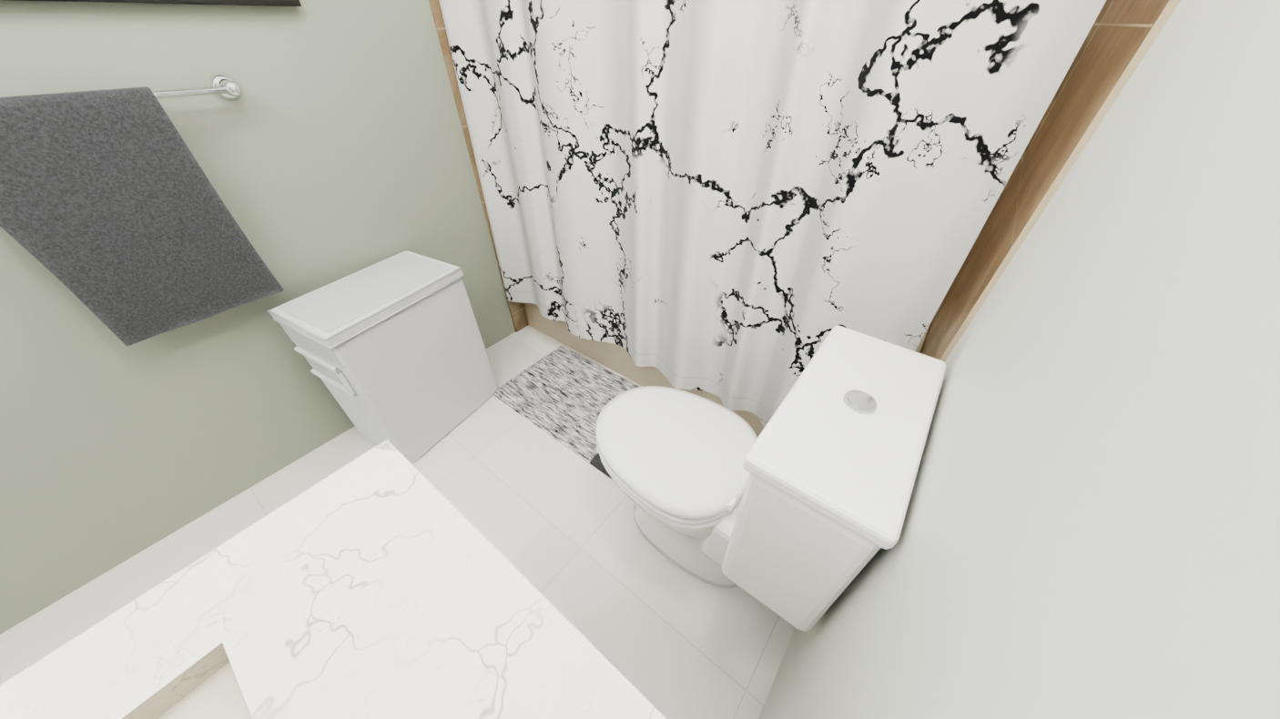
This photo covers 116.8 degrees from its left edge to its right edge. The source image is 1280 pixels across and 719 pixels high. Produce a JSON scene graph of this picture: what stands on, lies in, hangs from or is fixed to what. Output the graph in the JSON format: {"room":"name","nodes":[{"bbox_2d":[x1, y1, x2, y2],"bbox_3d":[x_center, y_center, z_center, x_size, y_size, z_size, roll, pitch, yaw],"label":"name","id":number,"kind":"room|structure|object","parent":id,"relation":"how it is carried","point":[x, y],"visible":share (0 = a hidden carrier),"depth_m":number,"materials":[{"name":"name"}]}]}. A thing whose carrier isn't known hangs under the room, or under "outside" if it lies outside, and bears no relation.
{"room":"bathroom","nodes":[
{"label":"bathroom","id":0,"kind":"room"},
{"bbox_2d":[0,0,515,634],"bbox_3d":[-1.527,-0.560,0.716,0.120,2.640,3.890,26,47,28],"label":"wall","id":1,"kind":"structure","parent":0,"point":[328,146],"depth_m":1.23,"materials":[{"name":"green paint"}]},
{"bbox_2d":[8,0,301,6],"bbox_3d":[-1.335,-0.923,0.574,0.028,0.586,1.190,26,47,28],"label":"framed mirror","id":2,"kind":"object","parent":1,"relation":"attached to","point":[280,3],"visible":0.93,"depth_m":0.99,"materials":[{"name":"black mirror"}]},
{"bbox_2d":[152,73,242,100],"bbox_3d":[-1.305,-0.566,0.867,0.082,0.060,0.710,26,47,28],"label":"towel rail","id":3,"kind":"object","parent":1,"relation":"attached to","point":[225,86],"visible":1,"depth_m":1.03,"materials":[{"name":"silver metal"}]},
{"bbox_2d":[0,86,284,345],"bbox_3d":[-1.297,-0.349,1.012,0.039,0.552,0.378,26,47,28],"label":"hanging towel","id":4,"kind":"object","parent":3,"relation":"hanging from","point":[117,220],"visible":1,"depth_m":0.98,"materials":[{"name":"grey fabric"}]},
{"bbox_2d":[428,0,528,332],"bbox_3d":[-0.508,-1.271,1.698,0.011,2.440,0.710,26,47,28],"label":"wall tile","id":5,"kind":"structure","parent":1,"relation":"attached to","point":[518,316],"depth_m":1.60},
{"bbox_2d":[0,325,794,718],"bbox_3d":[-1.646,0.693,1.319,3.790,0.050,4.840,26,47,28],"label":"floor","id":6,"kind":"structure","parent":0,"point":[548,518],"depth_m":1.29,"materials":[{"name":"tile"}]},
{"bbox_2d":[0,439,666,718],"bbox_3d":[-0.756,1.067,0.035,0.634,1.030,2.096,26,47,28],"label":"bathroom vanity","id":7,"kind":"object","parent":6,"relation":"on","point":[386,579],"visible":1,"depth_m":0.38,"materials":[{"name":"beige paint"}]},
{"bbox_2d":[266,250,497,464],"bbox_3d":[-0.937,-0.004,1.587,0.324,0.657,0.520,19,44,22],"label":"cabinet","id":8,"kind":"object","parent":6,"relation":"on","point":[392,350],"visible":0.94,"depth_m":1.43,"materials":[{"name":"wood"}]},
{"bbox_2d":[493,345,638,480],"bbox_3d":[-0.257,0.194,1.839,0.805,0.018,0.470,26,47,28],"label":"area rug","id":9,"kind":"object","parent":6,"relation":"on","point":[563,395],"visible":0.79,"depth_m":1.86,"materials":[{"name":"grey fabric"}]},
{"bbox_2d":[523,303,931,436],"bbox_3d":[0.244,-0.196,1.924,1.804,0.500,0.617,26,47,28],"label":"bathtub","id":10,"kind":"object","parent":6,"relation":"on","point":[615,358],"visible":0.04,"depth_m":1.96,"materials":[{"name":"beige ceramic"}]},
{"bbox_2d":[595,325,946,631],"bbox_3d":[0.189,0.296,1.073,0.714,0.852,0.450,26,47,28],"label":"toilet","id":11,"kind":"object","parent":6,"relation":"on","point":[793,513],"visible":1,"depth_m":0.72,"materials":[{"name":"white ceramic"}]},
{"bbox_2d":[758,0,1279,718],"bbox_3d":[0.051,0.175,-0.165,0.120,2.640,4.010,26,47,28],"label":"wall","id":12,"kind":"structure","parent":0,"point":[1092,526],"depth_m":0.25,"materials":[{"name":"white paint"}]},
{"bbox_2d":[919,0,1180,362],"bbox_3d":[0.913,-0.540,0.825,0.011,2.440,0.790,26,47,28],"label":"wall tile","id":13,"kind":"structure","parent":12,"relation":"attached to","point":[1125,35],"depth_m":0.78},
{"bbox_3d":[0.029,-1.421,0.539,1.808,0.065,0.058,26,47,28],"label":"curtain rod","id":14,"kind":"object","parent":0,"visible":0},
{"bbox_2d":[438,0,1106,427],"bbox_3d":[0.001,-0.683,1.125,1.755,1.810,0.096,26,47,28],"label":"shower curtain","id":15,"kind":"object","parent":14,"relation":"hanging from","point":[741,204],"visible":0.94,"depth_m":1.04,"materials":[{"name":"fabric"}]}
]}

